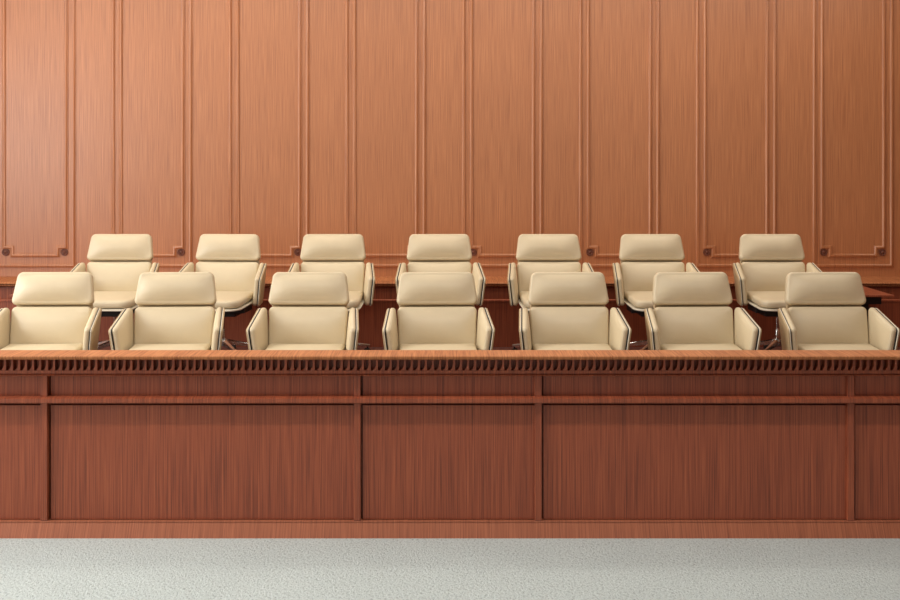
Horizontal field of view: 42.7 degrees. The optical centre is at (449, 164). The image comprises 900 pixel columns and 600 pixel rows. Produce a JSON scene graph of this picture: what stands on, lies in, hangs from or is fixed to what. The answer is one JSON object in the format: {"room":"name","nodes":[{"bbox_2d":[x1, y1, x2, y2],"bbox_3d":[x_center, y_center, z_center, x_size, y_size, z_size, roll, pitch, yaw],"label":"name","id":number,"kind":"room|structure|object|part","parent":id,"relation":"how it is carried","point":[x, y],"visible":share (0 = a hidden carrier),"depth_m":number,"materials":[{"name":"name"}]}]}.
{"room":"courtroom","nodes":[
{"label":"courtroom","id":0,"kind":"room"},
{"bbox_2d":[0,0,899,275],"bbox_3d":[0.400,-0.165,10.181,12.000,4.050,0.167,0,0,0],"label":"wall","id":1,"kind":"structure","parent":0,"point":[710,124],"depth_m":10.11,"materials":[{"name":"brown wood"}]},
{"bbox_3d":[-3.647,-0.552,10.105,0.584,2.737,0.017,0,0,0],"label":"frame","id":2,"kind":"part","parent":1,"relation":"part of","materials":[{"name":"brown wood"}]},
{"bbox_3d":[-3.647,-0.551,10.105,0.720,2.914,0.017,0,0,0],"label":"frame","id":3,"kind":"part","parent":1,"relation":"part of","materials":[{"name":"brown wood"}]},
{"bbox_3d":[-2.620,-0.551,10.105,0.720,2.914,0.017,0,0,0],"label":"frame","id":4,"kind":"part","parent":1,"relation":"part of","materials":[{"name":"brown wood"}]},
{"bbox_3d":[-2.620,-0.552,10.105,0.584,2.737,0.017,0,0,0],"label":"frame","id":5,"kind":"part","parent":1,"relation":"part of","materials":[{"name":"brown wood"}]},
{"bbox_3d":[-1.593,-0.551,10.105,0.720,2.914,0.017,0,0,0],"label":"frame","id":6,"kind":"part","parent":1,"relation":"part of","materials":[{"name":"brown wood"}]},
{"bbox_3d":[-1.593,-0.552,10.105,0.584,2.737,0.017,0,0,0],"label":"frame","id":7,"kind":"part","parent":1,"relation":"part of","materials":[{"name":"brown wood"}]},
{"bbox_3d":[-0.566,-0.552,10.105,0.584,2.737,0.017,0,0,0],"label":"frame","id":8,"kind":"part","parent":1,"relation":"part of","materials":[{"name":"brown wood"}]},
{"bbox_3d":[-0.566,-0.551,10.105,0.720,2.914,0.017,0,0,0],"label":"frame","id":9,"kind":"part","parent":1,"relation":"part of","materials":[{"name":"brown wood"}]},
{"bbox_2d":[0,287,899,298],"bbox_3d":[0.400,1.246,9.899,12.000,0.448,0.429,0,0,0],"label":"frieze","id":10,"kind":"object","parent":1,"relation":"attached to","point":[379,292],"depth_m":9.68,"materials":[{"name":"brown wood"}]},
{"bbox_2d":[0,276,899,286],"bbox_3d":[0.400,1.002,9.867,12.000,0.044,0.494,0,0,0],"label":"ledge","id":11,"kind":"object","parent":1,"relation":"attached to","point":[5,281],"visible":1,"depth_m":9.68,"materials":[{"name":"brown wood"}]},
{"bbox_3d":[0.460,-0.551,10.105,0.720,2.914,0.017,0,0,0],"label":"frame","id":12,"kind":"part","parent":1,"relation":"part of","materials":[{"name":"brown wood"}]},
{"bbox_3d":[0.460,-0.552,10.105,0.584,2.737,0.017,0,0,0],"label":"frame","id":13,"kind":"part","parent":1,"relation":"part of","materials":[{"name":"brown wood"}]},
{"bbox_3d":[1.487,-0.551,10.105,0.720,2.914,0.017,0,0,0],"label":"frame","id":14,"kind":"part","parent":1,"relation":"part of","materials":[{"name":"brown wood"}]},
{"bbox_3d":[1.487,-0.552,10.105,0.584,2.737,0.017,0,0,0],"label":"frame","id":15,"kind":"part","parent":1,"relation":"part of","materials":[{"name":"brown wood"}]},
{"bbox_3d":[2.514,-0.551,10.105,0.720,2.914,0.017,0,0,0],"label":"frame","id":16,"kind":"part","parent":1,"relation":"part of","materials":[{"name":"brown wood"}]},
{"bbox_3d":[2.514,-0.552,10.105,0.584,2.737,0.017,0,0,0],"label":"frame","id":17,"kind":"part","parent":1,"relation":"part of","materials":[{"name":"brown wood"}]},
{"bbox_3d":[3.541,-0.551,10.105,0.720,2.914,0.017,0,0,0],"label":"frame","id":18,"kind":"part","parent":1,"relation":"part of","materials":[{"name":"brown wood"}]},
{"bbox_3d":[3.541,-0.552,10.105,0.584,2.737,0.017,0,0,0],"label":"frame","id":19,"kind":"part","parent":1,"relation":"part of","materials":[{"name":"brown wood"}]},
{"bbox_2d":[0,538,899,599],"bbox_3d":[0.400,1.910,4.407,12.400,0.100,11.814,0,0,0],"label":"floor","id":20,"kind":"structure","parent":0,"point":[30,568],"depth_m":5.30,"materials":[{"name":"grey carpet"}]},
{"bbox_2d":[0,350,899,537],"bbox_3d":[0.392,1.402,5.777,11.917,0.916,0.183,0,0,0],"label":"barrier","id":21,"kind":"object","parent":20,"relation":"on","point":[94,443],"visible":1,"depth_m":5.79,"materials":[{"name":"brown wood"}]},
{"bbox_3d":[-3.212,1.494,5.800,2.320,0.572,0.030,0,0,0],"label":"panel","id":22,"kind":"part","parent":21,"relation":"part of","materials":[{"name":"brown wood"}]},
{"bbox_3d":[-3.212,1.111,5.800,2.320,0.162,0.030,0,0,0],"label":"panel","id":23,"kind":"part","parent":21,"relation":"part of","materials":[{"name":"brown wood"}]},
{"bbox_3d":[-1.245,1.494,5.800,1.524,0.572,0.030,0,0,0],"label":"panel","id":24,"kind":"part","parent":21,"relation":"part of","materials":[{"name":"brown wood"}]},
{"bbox_3d":[-1.245,1.111,5.800,1.524,0.162,0.030,0,0,0],"label":"panel","id":25,"kind":"part","parent":21,"relation":"part of","materials":[{"name":"brown wood"}]},
{"bbox_3d":[-0.006,1.494,5.800,0.863,0.572,0.030,0,0,0],"label":"panel","id":26,"kind":"part","parent":21,"relation":"part of","materials":[{"name":"brown wood"}]},
{"bbox_3d":[-0.006,1.111,5.800,0.863,0.162,0.030,0,0,0],"label":"panel","id":27,"kind":"part","parent":21,"relation":"part of","materials":[{"name":"brown wood"}]},
{"bbox_3d":[0.400,1.175,5.765,11.900,0.034,0.060,0,0,0],"label":"rail","id":28,"kind":"part","parent":21,"relation":"part of","materials":[{"name":"brown wood"}]},
{"bbox_3d":[0.392,1.008,5.764,11.917,0.088,0.072,0,0,0],"label":"dentil moulding","id":29,"kind":"part","parent":21,"relation":"part of","materials":[{"name":"brown wood"}]},
{"bbox_3d":[0.400,0.954,5.777,11.900,0.020,0.183,0,0,0],"label":"cap rail","id":30,"kind":"part","parent":21,"relation":"part of","materials":[{"name":"brown wood"}]},
{"bbox_3d":[1.231,1.494,5.800,1.522,0.572,0.030,0,0,0],"label":"panel","id":31,"kind":"part","parent":21,"relation":"part of","materials":[{"name":"brown wood"}]},
{"bbox_3d":[1.231,1.111,5.800,1.522,0.162,0.030,0,0,0],"label":"panel","id":32,"kind":"part","parent":21,"relation":"part of","materials":[{"name":"brown wood"}]},
{"bbox_3d":[2.800,1.494,5.800,1.526,0.572,0.030,0,0,0],"label":"panel","id":33,"kind":"part","parent":21,"relation":"part of","materials":[{"name":"brown wood"}]},
{"bbox_3d":[2.800,1.111,5.800,1.526,0.162,0.030,0,0,0],"label":"panel","id":34,"kind":"part","parent":21,"relation":"part of","materials":[{"name":"brown wood"}]},
{"bbox_2d":[99,347,899,349],"bbox_3d":[0.400,1.665,8.002,12.000,0.390,4.224,0,0,0],"label":"platform","id":35,"kind":"object","parent":20,"relation":"on","point":[105,348],"depth_m":9.22,"materials":[{"name":"brown wood"}]},
{"bbox_2d":[0,272,101,349],"bbox_3d":[-2.502,1.145,7.058,0.682,0.930,0.749,0,0,-1],"label":"swivel armchair","id":36,"kind":"object","parent":35,"relation":"on","point":[54,310],"visible":0.61,"depth_m":7.20,"materials":[{"name":"beige leather"}]},
{"bbox_3d":[-2.780,1.049,7.087,0.062,0.307,0.308,0,0,4],"label":"armrest","id":37,"kind":"part","parent":36,"relation":"part of","materials":[{"name":"beige leather"}]},
{"bbox_2d":[1,343,82,349],"bbox_3d":[-2.499,1.144,6.925,0.479,0.085,0.470,0,0,-2],"label":"seat cushion","id":38,"kind":"object","parent":36,"relation":"on","point":[4,346],"depth_m":7.02,"materials":[{"name":"beige leather"}]},
{"bbox_3d":[-2.506,1.025,7.219,0.500,0.266,0.133,0,0,-2],"label":"backrest","id":39,"kind":"part","parent":36,"relation":"part of","materials":[{"name":"beige leather"}]},
{"bbox_3d":[-2.226,1.049,7.102,0.062,0.307,0.308,0,0,-7],"label":"armrest","id":40,"kind":"part","parent":36,"relation":"part of","materials":[{"name":"beige leather"}]},
{"bbox_2d":[70,234,159,349],"bbox_3d":[-2.565,1.005,8.748,0.682,0.930,0.749,0,0,-1],"label":"swivel armchair","id":41,"kind":"object","parent":35,"relation":"on","point":[116,265],"visible":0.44,"depth_m":8.89,"materials":[{"name":"beige leather"}]},
{"bbox_3d":[-2.842,0.909,8.780,0.062,0.307,0.308,0,0,4],"label":"armrest","id":42,"kind":"part","parent":41,"relation":"part of","materials":[{"name":"beige leather"}]},
{"bbox_3d":[-2.660,1.368,8.675,0.036,0.072,0.270,0,0,35],"label":"leg","id":43,"kind":"part","parent":41,"relation":"part of","materials":[{"name":"silver metal"}]},
{"bbox_2d":[93,291,135,307],"bbox_3d":[-2.562,1.004,8.615,0.479,0.085,0.470,0,0,-1],"label":"seat cushion","id":44,"kind":"object","parent":41,"relation":"on","point":[102,299],"depth_m":8.44,"materials":[{"name":"beige leather"}]},
{"bbox_3d":[-2.568,0.885,8.909,0.500,0.266,0.133,0,0,-1],"label":"backrest","id":45,"kind":"part","parent":41,"relation":"part of","materials":[{"name":"beige leather"}]},
{"bbox_3d":[-2.289,0.909,8.789,0.062,0.307,0.308,0,0,-6],"label":"armrest","id":46,"kind":"part","parent":41,"relation":"part of","materials":[{"name":"beige leather"}]},
{"bbox_2d":[108,272,224,349],"bbox_3d":[-1.722,1.145,7.057,0.682,0.930,0.749,0,0,-3],"label":"swivel armchair","id":47,"kind":"object","parent":35,"relation":"on","point":[175,310],"visible":0.64,"depth_m":7.20,"materials":[{"name":"beige leather"}]},
{"bbox_3d":[-2.001,1.049,7.080,0.062,0.307,0.308,0,0,2],"label":"armrest","id":48,"kind":"part","parent":47,"relation":"part of","materials":[{"name":"beige leather"}]},
{"bbox_2d":[129,343,210,349],"bbox_3d":[-1.716,1.144,6.925,0.479,0.085,0.470,0,0,-3],"label":"seat cushion","id":49,"kind":"object","parent":47,"relation":"on","point":[132,346],"depth_m":7.02,"materials":[{"name":"beige leather"}]},
{"bbox_3d":[-1.731,1.025,7.219,0.500,0.266,0.133,0,0,-3],"label":"backrest","id":50,"kind":"part","parent":47,"relation":"part of","materials":[{"name":"beige leather"}]},
{"bbox_3d":[-1.448,1.049,7.109,0.062,0.307,0.308,0,0,-8],"label":"armrest","id":51,"kind":"part","parent":47,"relation":"part of","materials":[{"name":"beige leather"}]},
{"bbox_2d":[179,234,266,349],"bbox_3d":[-1.743,1.005,8.747,0.682,0.930,0.749,0,0,4],"label":"swivel armchair","id":52,"kind":"object","parent":35,"relation":"on","point":[233,260],"visible":0.63,"depth_m":8.88,"materials":[{"name":"beige leather"}]},
{"bbox_3d":[-2.016,0.909,8.804,0.062,0.307,0.308,0,0,9],"label":"armrest","id":53,"kind":"part","parent":52,"relation":"part of","materials":[{"name":"beige leather"}]},
{"bbox_3d":[-1.731,0.885,8.909,0.500,0.266,0.133,0,0,4],"label":"backrest","id":54,"kind":"part","parent":52,"relation":"part of","materials":[{"name":"beige leather"}]},
{"bbox_3d":[-1.651,1.368,8.670,0.036,0.072,0.270,0,0,-32],"label":"leg","id":55,"kind":"part","parent":52,"relation":"part of","materials":[{"name":"silver metal"}]},
{"bbox_2d":[215,291,252,307],"bbox_3d":[-1.752,1.004,8.615,0.479,0.085,0.470,0,0,4],"label":"seat cushion","id":56,"kind":"object","parent":52,"relation":"on","point":[225,299],"depth_m":8.51,"materials":[{"name":"beige leather"}]},
{"bbox_3d":[-1.578,1.368,8.850,0.270,0.072,0.036,0,0,-14],"label":"leg","id":57,"kind":"part","parent":52,"relation":"part of","materials":[{"name":"silver metal"}]},
{"bbox_3d":[-1.464,0.909,8.765,0.062,0.307,0.308,0,0,-1],"label":"armrest","id":58,"kind":"part","parent":52,"relation":"part of","materials":[{"name":"beige leather"}]},
{"bbox_2d":[246,272,358,349],"bbox_3d":[-0.891,1.145,7.058,0.682,0.930,0.749,0,0,0],"label":"swivel armchair","id":59,"kind":"object","parent":35,"relation":"on","point":[308,311],"visible":0.6,"depth_m":7.20,"materials":[{"name":"beige leather"}]},
{"bbox_3d":[-1.168,1.049,7.095,0.062,0.307,0.308,0,0,5],"label":"armrest","id":60,"kind":"part","parent":59,"relation":"part of","materials":[{"name":"beige leather"}]},
{"bbox_2d":[266,344,344,349],"bbox_3d":[-0.891,1.144,6.925,0.479,0.085,0.470,0,0,0],"label":"seat cushion","id":61,"kind":"object","parent":59,"relation":"on","point":[268,346],"depth_m":6.99,"materials":[{"name":"beige leather"}]},
{"bbox_3d":[-0.891,1.025,7.219,0.500,0.266,0.133,0,0,0],"label":"backrest","id":62,"kind":"part","parent":59,"relation":"part of","materials":[{"name":"beige leather"}]},
{"bbox_3d":[-0.614,1.049,7.095,0.062,0.307,0.308,0,0,-5],"label":"armrest","id":63,"kind":"part","parent":59,"relation":"part of","materials":[{"name":"beige leather"}]},
{"bbox_2d":[288,234,374,349],"bbox_3d":[-0.905,1.005,8.748,0.682,0.930,0.749,0,0,-1],"label":"swivel armchair","id":64,"kind":"object","parent":35,"relation":"on","point":[345,253],"visible":0.48,"depth_m":8.92,"materials":[{"name":"beige leather"}]},
{"bbox_3d":[-1.183,0.909,8.777,0.062,0.307,0.308,0,0,4],"label":"armrest","id":65,"kind":"part","parent":64,"relation":"part of","materials":[{"name":"beige leather"}]},
{"bbox_3d":[-0.909,0.885,8.909,0.500,0.266,0.133,0,0,-2],"label":"backrest","id":66,"kind":"part","parent":64,"relation":"part of","materials":[{"name":"beige leather"}]},
{"bbox_2d":[347,291,362,307],"bbox_3d":[-0.902,1.004,8.615,0.479,0.085,0.470,0,0,-2],"label":"seat cushion","id":67,"kind":"object","parent":64,"relation":"on","point":[355,297],"depth_m":8.51,"materials":[{"name":"beige leather"}]},
{"bbox_3d":[-0.751,1.368,8.865,0.270,0.072,0.036,0,0,-20],"label":"leg","id":68,"kind":"part","parent":64,"relation":"part of","materials":[{"name":"silver metal"}]},
{"bbox_3d":[-0.629,0.909,8.792,0.062,0.307,0.308,0,0,-7],"label":"armrest","id":69,"kind":"part","parent":64,"relation":"part of","materials":[{"name":"beige leather"}]},
{"bbox_2d":[382,272,494,349],"bbox_3d":[-0.073,1.145,7.057,0.682,0.930,0.749,0,0,-2],"label":"swivel armchair","id":70,"kind":"object","parent":35,"relation":"on","point":[437,310],"visible":0.64,"depth_m":7.20,"materials":[{"name":"beige leather"}]},
{"bbox_3d":[-0.351,1.049,7.082,0.062,0.307,0.308,0,0,3],"label":"armrest","id":71,"kind":"part","parent":70,"relation":"part of","materials":[{"name":"beige leather"}]},
{"bbox_3d":[-0.080,1.025,7.219,0.500,0.266,0.133,0,0,-2],"label":"backrest","id":72,"kind":"part","parent":70,"relation":"part of","materials":[{"name":"beige leather"}]},
{"bbox_2d":[399,343,476,349],"bbox_3d":[-0.067,1.144,6.925,0.479,0.085,0.470,0,0,-2],"label":"seat cushion","id":73,"kind":"object","parent":70,"relation":"on","point":[402,346],"depth_m":7.01,"materials":[{"name":"beige leather"}]},
{"bbox_3d":[0.202,1.049,7.107,0.062,0.307,0.308,0,0,-8],"label":"armrest","id":74,"kind":"part","parent":70,"relation":"part of","materials":[{"name":"beige leather"}]},
{"bbox_2d":[395,234,485,305],"bbox_3d":[-0.075,1.005,8.747,0.682,0.930,0.749,0,0,-2],"label":"swivel armchair","id":75,"kind":"object","parent":35,"relation":"on","point":[426,252],"visible":0.47,"depth_m":8.93,"materials":[{"name":"beige leather"}]},
{"bbox_3d":[-0.353,0.909,8.775,0.062,0.307,0.308,0,0,3],"label":"armrest","id":76,"kind":"part","parent":75,"relation":"part of","materials":[{"name":"beige leather"}]},
{"bbox_3d":[-0.080,0.885,8.909,0.500,0.266,0.133,0,0,-2],"label":"backrest","id":77,"kind":"part","parent":75,"relation":"part of","materials":[{"name":"beige leather"}]},
{"bbox_3d":[0.201,0.909,8.794,0.062,0.307,0.308,0,0,-7],"label":"armrest","id":78,"kind":"part","parent":75,"relation":"part of","materials":[{"name":"beige leather"}]},
{"bbox_2d":[0,299,899,346],"bbox_3d":[-0.897,1.280,9.320,9.405,0.380,0.070,0,0,0],"label":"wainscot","id":79,"kind":"structure","parent":35,"relation":"on","point":[504,317],"depth_m":9.29,"materials":[{"name":"brown wood"}]},
{"bbox_2d":[507,234,593,349],"bbox_3d":[0.771,1.005,8.748,0.682,0.930,0.749,0,0,-1],"label":"swivel armchair","id":80,"kind":"object","parent":35,"relation":"on","point":[535,252],"visible":0.58,"depth_m":8.92,"materials":[{"name":"beige leather"}]},
{"bbox_3d":[0.493,0.909,8.782,0.062,0.307,0.308,0,0,5],"label":"armrest","id":81,"kind":"part","parent":80,"relation":"part of","materials":[{"name":"beige leather"}]},
{"bbox_2d":[519,291,529,307],"bbox_3d":[0.772,1.004,8.615,0.479,0.085,0.470,0,0,0],"label":"seat cushion","id":82,"kind":"object","parent":80,"relation":"on","point":[523,301],"depth_m":8.58,"materials":[{"name":"beige leather"}]},
{"bbox_3d":[0.769,0.885,8.909,0.500,0.266,0.133,0,0,0],"label":"backrest","id":83,"kind":"part","parent":80,"relation":"part of","materials":[{"name":"beige leather"}]},
{"bbox_3d":[1.047,0.909,8.787,0.062,0.307,0.308,0,0,-6],"label":"armrest","id":84,"kind":"part","parent":80,"relation":"part of","materials":[{"name":"beige leather"}]},
{"bbox_2d":[519,272,631,349],"bbox_3d":[0.754,1.145,7.058,0.682,0.930,0.749,0,0,-1],"label":"swivel armchair","id":85,"kind":"object","parent":35,"relation":"on","point":[568,311],"visible":0.77,"depth_m":7.20,"materials":[{"name":"beige leather"}]},
{"bbox_3d":[0.476,1.049,7.087,0.062,0.307,0.308,0,0,4],"label":"armrest","id":86,"kind":"part","parent":85,"relation":"part of","materials":[{"name":"beige leather"}]},
{"bbox_3d":[0.750,1.025,7.219,0.500,0.266,0.133,0,0,-2],"label":"backrest","id":87,"kind":"part","parent":85,"relation":"part of","materials":[{"name":"beige leather"}]},
{"bbox_2d":[533,343,611,349],"bbox_3d":[0.757,1.144,6.925,0.479,0.085,0.470,0,0,-2],"label":"seat cushion","id":88,"kind":"object","parent":85,"relation":"on","point":[536,346],"depth_m":7.02,"materials":[{"name":"beige leather"}]},
{"bbox_3d":[1.030,1.049,7.102,0.062,0.307,0.308,0,0,-7],"label":"armrest","id":89,"kind":"part","parent":85,"relation":"part of","materials":[{"name":"beige leather"}]},
{"bbox_2d":[612,234,699,349],"bbox_3d":[1.576,1.005,8.748,0.682,0.930,0.749,0,0,-1],"label":"swivel armchair","id":90,"kind":"object","parent":35,"relation":"on","point":[642,256],"visible":0.49,"depth_m":8.91,"materials":[{"name":"beige leather"}]},
{"bbox_3d":[1.299,0.909,8.780,0.062,0.307,0.308,0,0,4],"label":"armrest","id":91,"kind":"part","parent":90,"relation":"part of","materials":[{"name":"beige leather"}]},
{"bbox_2d":[624,291,653,307],"bbox_3d":[1.579,1.004,8.615,0.479,0.085,0.470,0,0,-1],"label":"seat cushion","id":92,"kind":"object","parent":90,"relation":"on","point":[634,299],"depth_m":8.53,"materials":[{"name":"beige leather"}]},
{"bbox_3d":[1.417,1.368,8.858,0.270,0.072,0.036,0,0,17],"label":"leg","id":93,"kind":"part","parent":90,"relation":"part of","materials":[{"name":"silver metal"}]},
{"bbox_3d":[1.573,0.885,8.909,0.500,0.266,0.133,0,0,-1],"label":"backrest","id":94,"kind":"part","parent":90,"relation":"part of","materials":[{"name":"beige leather"}]},
{"bbox_3d":[1.852,0.909,8.789,0.062,0.307,0.308,0,0,-6],"label":"armrest","id":95,"kind":"part","parent":90,"relation":"part of","materials":[{"name":"beige leather"}]},
{"bbox_2d":[644,272,761,349],"bbox_3d":[1.541,1.145,7.057,0.682,0.930,0.749,0,0,-2],"label":"swivel armchair","id":96,"kind":"object","parent":35,"relation":"on","point":[691,311],"visible":0.7,"depth_m":7.20,"materials":[{"name":"beige leather"}]},
{"bbox_3d":[1.263,1.049,7.082,0.062,0.307,0.308,0,0,3],"label":"armrest","id":97,"kind":"part","parent":96,"relation":"part of","materials":[{"name":"beige leather"}]},
{"bbox_3d":[1.534,1.025,7.219,0.500,0.266,0.133,0,0,-2],"label":"backrest","id":98,"kind":"part","parent":96,"relation":"part of","materials":[{"name":"beige leather"}]},
{"bbox_2d":[660,343,741,349],"bbox_3d":[1.547,1.144,6.925,0.479,0.085,0.470,0,0,-2],"label":"seat cushion","id":99,"kind":"object","parent":96,"relation":"on","point":[663,346],"depth_m":7.02,"materials":[{"name":"beige leather"}]},
{"bbox_3d":[1.816,1.049,7.107,0.062,0.307,0.308,0,0,-8],"label":"armrest","id":100,"kind":"part","parent":96,"relation":"part of","materials":[{"name":"beige leather"}]},
{"bbox_2d":[733,234,821,349],"bbox_3d":[2.507,1.005,8.748,0.682,0.930,0.749,0,0,0],"label":"swivel armchair","id":101,"kind":"object","parent":35,"relation":"on","point":[766,260],"visible":0.58,"depth_m":8.88,"materials":[{"name":"beige leather"}]},
{"bbox_3d":[2.230,0.909,8.785,0.062,0.307,0.308,0,0,5],"label":"armrest","id":102,"kind":"part","parent":101,"relation":"part of","materials":[{"name":"beige leather"}]},
{"bbox_3d":[2.350,1.368,8.861,0.270,0.072,0.036,0,0,18],"label":"leg","id":103,"kind":"part","parent":101,"relation":"part of","materials":[{"name":"silver metal"}]},
{"bbox_2d":[747,291,785,307],"bbox_3d":[2.507,1.004,8.615,0.479,0.085,0.470,0,0,0],"label":"seat cushion","id":104,"kind":"object","parent":101,"relation":"on","point":[755,299],"depth_m":8.52,"materials":[{"name":"beige leather"}]},
{"bbox_3d":[2.410,1.368,8.677,0.036,0.072,0.270,0,0,36],"label":"leg","id":105,"kind":"part","parent":101,"relation":"part of","materials":[{"name":"silver metal"}]},
{"bbox_3d":[2.507,0.885,8.909,0.500,0.266,0.133,0,0,0],"label":"backrest","id":106,"kind":"part","parent":101,"relation":"part of","materials":[{"name":"beige leather"}]},
{"bbox_3d":[2.784,0.909,8.785,0.062,0.307,0.308,0,0,-5],"label":"armrest","id":107,"kind":"part","parent":101,"relation":"part of","materials":[{"name":"beige leather"}]},
{"bbox_2d":[778,272,899,349],"bbox_3d":[2.377,1.145,7.058,0.682,0.930,0.749,0,0,-1],"label":"swivel armchair","id":108,"kind":"object","parent":35,"relation":"on","point":[823,310],"visible":0.65,"depth_m":7.19,"materials":[{"name":"beige leather"}]},
{"bbox_3d":[2.100,1.049,7.090,0.062,0.307,0.308,0,0,4],"label":"armrest","id":109,"kind":"part","parent":108,"relation":"part of","materials":[{"name":"beige leather"}]},
{"bbox_3d":[2.374,1.025,7.219,0.500,0.266,0.133,0,0,-1],"label":"backrest","id":110,"kind":"part","parent":108,"relation":"part of","materials":[{"name":"beige leather"}]},
{"bbox_2d":[798,344,878,349],"bbox_3d":[2.380,1.144,6.925,0.479,0.085,0.470,0,0,-1],"label":"seat cushion","id":111,"kind":"object","parent":108,"relation":"on","point":[800,346],"depth_m":6.99,"materials":[{"name":"beige leather"}]},
{"bbox_3d":[2.653,1.049,7.099,0.062,0.307,0.308,0,0,-6],"label":"armrest","id":112,"kind":"part","parent":108,"relation":"part of","materials":[{"name":"beige leather"}]},
{"bbox_2d":[861,286,893,322],"bbox_3d":[3.225,1.232,9.135,0.330,0.477,0.720,0,0,0],"label":"side table","id":113,"kind":"object","parent":35,"relation":"on","point":[873,296],"visible":0.23,"depth_m":8.88,"materials":[{"name":"brown wood"}]}
]}

